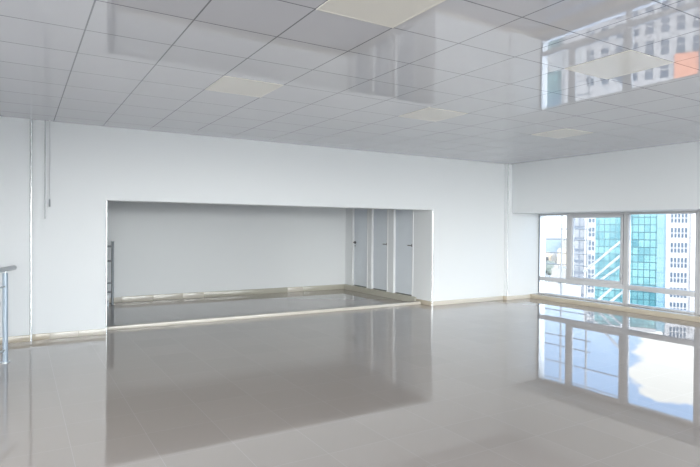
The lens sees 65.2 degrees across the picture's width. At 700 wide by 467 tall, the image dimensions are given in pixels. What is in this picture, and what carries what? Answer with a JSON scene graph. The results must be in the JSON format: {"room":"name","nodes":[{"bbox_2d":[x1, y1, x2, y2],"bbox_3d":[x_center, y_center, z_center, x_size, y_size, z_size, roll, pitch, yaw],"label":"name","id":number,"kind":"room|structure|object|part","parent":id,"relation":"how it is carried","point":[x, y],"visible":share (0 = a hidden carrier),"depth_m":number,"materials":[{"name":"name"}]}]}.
{"room":"empty office space","nodes":[
{"label":"empty office space","id":0,"kind":"room"},
{"bbox_2d":[107,201,345,301],"bbox_3d":[-4.439,-0.088,10.991,10.605,2.896,0.200,0,1,-31],"label":"wall","id":1,"kind":"structure","parent":0,"point":[160,248],"depth_m":11.87,"materials":[{"name":"white paint"}]},
{"bbox_2d":[109,284,343,302],"bbox_3d":[-4.523,1.304,10.836,10.303,0.115,0.016,0,1,-31],"label":"baseboard","id":2,"kind":"structure","parent":1,"relation":"attached to","point":[285,289],"depth_m":11.89,"materials":[{"name":"stone"}]},
{"bbox_2d":[0,116,504,336],"bbox_3d":[-1.479,-0.040,8.901,13.500,2.896,0.231,0,1,-31],"label":"wall","id":3,"kind":"structure","parent":0,"point":[91,166],"depth_m":8.11,"materials":[{"name":"white paint"}]},
{"bbox_2d":[30,119,31,340],"bbox_3d":[-4.160,-0.041,7.135,0.028,2.896,0.028,0,1,-31],"label":"trim","id":4,"kind":"structure","parent":3,"relation":"attached to","point":[30,119],"depth_m":7.12,"materials":[{"name":"metal"}]},
{"bbox_2d":[0,328,105,343],"bbox_3d":[-5.303,1.364,6.479,4.450,0.083,0.047,0,1,-31],"label":"baseboard","id":5,"kind":"structure","parent":3,"relation":"attached to","point":[67,334],"depth_m":7.32,"materials":[{"name":"beige stone"}]},
{"bbox_2d":[105,201,107,333],"bbox_3d":[-3.401,0.475,7.642,0.022,1.865,0.022,0,1,-31],"label":"trim","id":6,"kind":"structure","parent":3,"relation":"attached to","point":[106,201],"depth_m":7.63,"materials":[{"name":"paint"}]},
{"bbox_2d":[431,210,433,301],"bbox_3d":[1.610,0.479,10.681,0.022,1.865,0.022,0,1,-31],"label":"trim","id":7,"kind":"structure","parent":3,"relation":"attached to","point":[432,210],"depth_m":10.67,"materials":[{"name":"metal"}]},
{"bbox_2d":[432,296,502,305],"bbox_3d":[2.439,1.371,11.191,1.943,0.083,0.016,0,1,-31],"label":"baseboard","id":8,"kind":"structure","parent":3,"relation":"attached to","point":[457,301],"depth_m":11.14,"materials":[{"name":"beige stone"}]},
{"bbox_2d":[506,164,508,295],"bbox_3d":[3.349,-0.033,11.614,0.026,2.896,0.026,0,1,-31],"label":"trim","id":9,"kind":"structure","parent":3,"relation":"attached to","point":[508,164],"depth_m":11.60,"materials":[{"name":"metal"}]},
{"bbox_2d":[0,289,699,466],"bbox_3d":[1.370,1.544,4.248,13.550,0.120,17.800,0,1,-31],"label":"floor","id":10,"kind":"structure","parent":0,"point":[528,382],"depth_m":5.19,"materials":[{"name":"tile"}]},
{"bbox_2d":[0,265,16,362],"bbox_3d":[-3.550,0.913,4.569,0.089,1.057,3.430,0,1,-10],"label":"stair railing","id":11,"kind":"object","parent":10,"relation":"on","point":[4,351],"visible":1,"depth_m":6.01,"materials":[{"name":"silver metal"}]},
{"bbox_3d":[-3.801,0.926,6.033,0.054,0.977,0.054,0,1,-31],"label":"post","id":12,"kind":"part","parent":11,"relation":"part of","materials":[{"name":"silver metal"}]},
{"bbox_3d":[-3.538,0.412,4.565,0.054,0.054,3.430,0,1,-10],"label":"handrail","id":13,"kind":"part","parent":11,"relation":"part of","materials":[{"name":"metal"}]},
{"bbox_2d":[107,241,114,304],"bbox_3d":[-5.353,0.757,9.983,1.956,1.215,0.064,0,1,-31],"label":"railing","id":14,"kind":"object","parent":10,"relation":"on","point":[112,242],"visible":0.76,"depth_m":10.45,"materials":[{"name":"grey metal"}]},
{"bbox_3d":[-4.544,0.766,10.473,0.048,1.200,0.048,0,1,-31],"label":"post","id":15,"kind":"part","parent":14,"relation":"part of","materials":[{"name":"grey metal"}]},
{"bbox_2d":[107,301,420,330],"bbox_3d":[-1.206,1.379,9.373,6.040,0.052,0.120,0,1,-31],"label":"kerb","id":16,"kind":"object","parent":10,"relation":"on","point":[248,316],"visible":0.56,"depth_m":9.05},
{"bbox_2d":[504,164,545,295],"bbox_3d":[3.838,-0.034,11.969,1.225,2.896,0.098,0,1,-31],"label":"pier","id":17,"kind":"object","parent":10,"relation":"on","point":[522,228],"visible":0.52,"depth_m":11.85,"materials":[{"name":"white paint"}]},
{"bbox_2d":[507,294,529,299],"bbox_3d":[3.643,1.373,11.806,0.722,0.083,0.014,0,1,-31],"label":"baseboard","id":18,"kind":"object","parent":17,"relation":"attached to","point":[527,295],"visible":1,"depth_m":11.79,"materials":[{"name":"beige stone"}]},
{"bbox_2d":[0,0,699,163],"bbox_3d":[1.394,-1.462,4.213,13.550,0.100,17.800,0,1,-31],"label":"ceiling","id":19,"kind":"structure","parent":0,"point":[149,65],"depth_m":4.86,"materials":[{"name":"tile"}]},
{"bbox_2d":[45,120,45,189],"bbox_3d":[-4.002,-0.840,7.180,0.010,1.296,0.011,0,1,-31],"label":"hanging cable","id":20,"kind":"object","parent":19,"relation":"hanging from","point":[45,120],"visible":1,"depth_m":7.18,"materials":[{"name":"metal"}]},
{"bbox_2d":[49,120,49,206],"bbox_3d":[-3.957,-0.920,7.206,0.022,1.136,0.022,0,1,-31],"label":"hanging cable","id":21,"kind":"object","parent":19,"relation":"hanging from","point":[49,120],"visible":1,"depth_m":7.20,"materials":[{"name":"grey metal"}]},
{"bbox_2d":[205,76,283,97],"bbox_3d":[-1.050,-1.442,5.400,0.594,0.006,0.594,0,1,-31],"label":"recessed light","id":22,"kind":"object","parent":19,"relation":"in","point":[225,84],"visible":1,"depth_m":5.37,"materials":[{"name":"white plastic"}]},
{"bbox_2d":[316,0,445,27],"bbox_3d":[0.194,-1.408,3.348,0.594,0.006,0.594,0,1,-31],"label":"recessed light","id":23,"kind":"object","parent":19,"relation":"in","point":[388,13],"visible":1,"depth_m":3.44,"materials":[{"name":"white plastic"}]},
{"bbox_2d":[398,107,467,121],"bbox_3d":[1.002,-1.440,6.644,0.594,0.006,0.594,0,1,-31],"label":"recessed light","id":24,"kind":"object","parent":19,"relation":"in","point":[429,114],"visible":1,"depth_m":6.62,"materials":[{"name":"white plastic"}]},
{"bbox_2d":[531,128,592,138],"bbox_3d":[3.055,-1.438,7.888,0.594,0.006,0.594,0,1,-31],"label":"recessed light","id":25,"kind":"object","parent":19,"relation":"in","point":[562,133],"visible":1,"depth_m":7.86,"materials":[{"name":"white plastic"}]},
{"bbox_2d":[535,129,587,137],"bbox_3d":[3.055,-1.439,7.888,0.568,0.004,0.568,0,1,-31],"label":"diffuser","id":26,"kind":"object","parent":25,"relation":"attached to","point":[562,133],"depth_m":7.86,"materials":[{"name":"white plastic"}]},
{"bbox_2d":[565,50,672,78],"bbox_3d":[2.247,-1.406,4.592,0.594,0.006,0.594,0,1,-31],"label":"recessed light","id":27,"kind":"object","parent":19,"relation":"in","point":[630,61],"visible":1,"depth_m":4.57,"materials":[{"name":"white plastic"}]},
{"bbox_2d":[345,208,425,299],"bbox_3d":[0.764,-0.061,12.212,0.160,2.896,3.107,0,1,-31],"label":"wall","id":28,"kind":"structure","parent":0,"point":[419,236],"depth_m":11.80,"materials":[{"name":"white paint"}]},
{"bbox_2d":[351,208,367,287],"bbox_3d":[0.269,0.241,12.959,0.113,2.031,0.703,0,1,-31],"label":"door","id":29,"kind":"structure","parent":28,"relation":"in","point":[359,276],"depth_m":13.03,"materials":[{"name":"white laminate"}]},
{"bbox_2d":[370,209,387,291],"bbox_3d":[0.692,0.253,12.260,0.113,2.031,0.668,0,1,-31],"label":"door","id":30,"kind":"structure","parent":28,"relation":"in","point":[378,278],"depth_m":12.31,"materials":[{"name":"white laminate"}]},
{"bbox_2d":[344,284,416,301],"bbox_3d":[0.666,1.326,12.324,0.210,0.118,2.818,0,1,-31],"label":"trim","id":31,"kind":"structure","parent":28,"relation":"attached to","point":[398,296],"depth_m":12.11,"materials":[{"name":"stone"}]},
{"bbox_2d":[392,210,413,295],"bbox_3d":[1.147,0.265,11.510,0.113,2.031,0.713,0,1,-31],"label":"door","id":32,"kind":"structure","parent":28,"relation":"in","point":[403,220],"depth_m":11.54,"materials":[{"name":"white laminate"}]},
{"bbox_2d":[416,299,431,305],"bbox_3d":[1.466,1.367,10.883,0.016,0.083,0.468,0,1,-31],"label":"baseboard","id":33,"kind":"structure","parent":28,"relation":"attached to","point":[424,302],"depth_m":10.83,"materials":[{"name":"beige stone"}]},
{"bbox_2d":[512,141,699,213],"bbox_3d":[7.493,-0.857,5.813,0.840,1.051,14.195,0,1,-31],"label":"wall","id":34,"kind":"structure","parent":0,"point":[664,178],"depth_m":9.72,"materials":[{"name":"white paint"}]},
{"bbox_3d":[7.927,1.471,6.163,0.250,0.085,14.280,0,1,-31],"label":"wall","id":35,"kind":"structure","parent":0,"visible":0},
{"bbox_2d":[538,212,625,304],"bbox_3d":[4.694,0.461,11.300,0.145,1.765,2.113,0,1,-31],"label":"window","id":36,"kind":"structure","parent":35,"relation":"in","point":[570,278],"depth_m":11.20,"materials":[{"name":"white metal"}]},
{"bbox_3d":[4.923,0.297,10.946,0.090,1.331,1.177,0,1,-31],"label":"sash","id":37,"kind":"part","parent":36,"relation":"part of","materials":[{"name":"white metal"}]},
{"bbox_2d":[530,293,699,321],"bbox_3d":[7.736,1.469,5.996,0.250,0.090,14.192,0,1,-31],"label":"trim","id":38,"kind":"structure","parent":35,"relation":"attached to","point":[612,306],"depth_m":10.22,"materials":[{"name":"beige stone"}]},
{"bbox_2d":[625,211,698,313],"bbox_3d":[5.603,0.485,9.852,0.090,1.765,1.295,0,1,-31],"label":"window","id":39,"kind":"structure","parent":35,"relation":"in","point":[628,287],"depth_m":9.88,"materials":[{"name":"white metal"}]},
{"bbox_2d":[698,211,699,314],"bbox_3d":[6.464,0.509,8.380,0.145,1.765,2.105,0,1,-31],"label":"window","id":40,"kind":"structure","parent":35,"relation":"in","point":[699,211],"depth_m":9.26,"materials":[{"name":"white metal"}]},
{"label":"outside","id":41,"kind":"structure","parent":0,"visible":0},
{"bbox_3d":[5.264,4.505,13.791,3.090,0.200,5.000,0,1,-31],"label":"ledge","id":42,"kind":"object","parent":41,"visible":0},
{"bbox_2d":[545,216,622,300],"bbox_3d":[5.758,1.210,13.657,0.130,6.400,2.550,0,1,-31],"label":"steel frame","id":43,"kind":"object","parent":42,"relation":"on","point":[555,288],"visible":0.16,"depth_m":13.78,"materials":[{"name":"white metal"}]},
{"bbox_3d":[5.461,1.202,14.137,0.042,6.400,0.044,0,1,-31],"label":"post","id":44,"kind":"part","parent":43,"relation":"part of","materials":[{"name":"white metal"}]},
{"bbox_3d":[5.460,1.576,14.254,0.020,0.550,1.230,0,1,-31],"label":"sheet panel","id":45,"kind":"part","parent":43,"relation":"part of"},
{"bbox_3d":[5.549,0.804,14.050,0.028,0.028,1.450,0,1,-31],"label":"rail","id":46,"kind":"part","parent":43,"relation":"part of","materials":[{"name":"white metal"}]},
{"bbox_3d":[5.551,0.504,14.046,0.028,0.028,1.450,0,1,-31],"label":"rail","id":47,"kind":"part","parent":43,"relation":"part of","materials":[{"name":"white metal"}]},
{"bbox_3d":[5.556,-0.116,14.039,0.028,0.028,1.450,0,1,-31],"label":"rail","id":48,"kind":"part","parent":43,"relation":"part of","materials":[{"name":"white metal"}]},
{"bbox_3d":[5.554,0.154,14.042,0.028,0.028,1.450,0,1,-31],"label":"rail","id":49,"kind":"part","parent":43,"relation":"part of","materials":[{"name":"white metal"}]},
{"bbox_3d":[5.844,1.213,13.505,0.042,6.400,0.044,0,1,-31],"label":"post","id":50,"kind":"part","parent":43,"relation":"part of","materials":[{"name":"white metal"}]},
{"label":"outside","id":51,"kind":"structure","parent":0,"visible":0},
{"bbox_2d":[545,237,560,281],"bbox_3d":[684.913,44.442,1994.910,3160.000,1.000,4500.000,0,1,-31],"label":"ground","id":52,"kind":"structure","parent":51,"point":[546,237],"depth_m":1363.56,"materials":[{"name":"white"}]},
{"bbox_2d":[545,253,552,260],"bbox_3d":[318.833,42.139,872.205,8.887,23.704,40.000,1,1,28],"label":"building","id":53,"kind":"structure","parent":52,"relation":"on","point":[546,254],"depth_m":855.28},
{"bbox_2d":[545,264,553,276],"bbox_3d":[194.586,43.156,531.502,13.230,27.560,12.469,0,1,-31],"label":"tree","id":54,"kind":"object","parent":52,"relation":"on","point":[548,268],"visible":0.56,"depth_m":529.24,"materials":[{"name":"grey plant"}]},
{"bbox_2d":[545,240,560,251],"bbox_3d":[526.288,31.959,1441.010,64.136,34.226,40.000,1,1,28],"label":"building","id":55,"kind":"structure","parent":52,"relation":"on","point":[551,245],"depth_m":1418.74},
{"bbox_2d":[552,254,556,263],"bbox_3d":[312.539,42.653,830.315,7.008,23.542,40.000,1,1,28],"label":"building","id":56,"kind":"structure","parent":52,"relation":"on","point":[554,257],"depth_m":812.33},
{"bbox_2d":[551,265,568,283],"bbox_3d":[181.494,42.021,469.839,10.874,31.045,40.000,1,1,28],"label":"building","id":57,"kind":"structure","parent":52,"relation":"on","point":[556,270],"depth_m":452.96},
{"bbox_2d":[557,248,565,265],"bbox_3d":[307.551,37.809,787.697,12.540,34.131,40.000,1,1,28],"label":"building","id":58,"kind":"structure","parent":52,"relation":"on","point":[559,249],"depth_m":770.79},
{"bbox_2d":[563,237,565,248],"bbox_3d":[547.757,29.992,1373.178,25.461,40.060,40.000,1,1,28],"label":"building","id":59,"kind":"structure","parent":52,"relation":"on","point":[564,241],"depth_m":1358.41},
{"bbox_2d":[570,218,584,296],"bbox_3d":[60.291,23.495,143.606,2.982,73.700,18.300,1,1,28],"label":"block","id":60,"kind":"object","parent":52,"relation":"on","point":[579,223],"visible":0.02,"depth_m":135.26,"materials":[{"name":"white concrete"}]},
{"bbox_2d":[584,218,595,298],"bbox_3d":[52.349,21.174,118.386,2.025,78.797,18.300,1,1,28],"label":"tower","id":61,"kind":"structure","parent":52,"relation":"on","point":[592,221],"depth_m":110.10,"materials":[{"name":"white concrete"}]},
{"bbox_2d":[595,214,665,307],"bbox_3d":[58.661,21.561,115.065,12.230,78.200,18.300,1,1,28],"label":"glass tower","id":62,"kind":"structure","parent":52,"relation":"on","point":[648,231],"depth_m":106.14,"materials":[{"name":"teal glass"}]},
{"bbox_2d":[665,213,695,311],"bbox_3d":[70.453,20.977,108.737,14.478,79.700,18.500,1,1,28],"label":"tower","id":63,"kind":"structure","parent":52,"relation":"on","point":[680,228],"depth_m":102.90,"materials":[{"name":"white concrete"}]}
]}

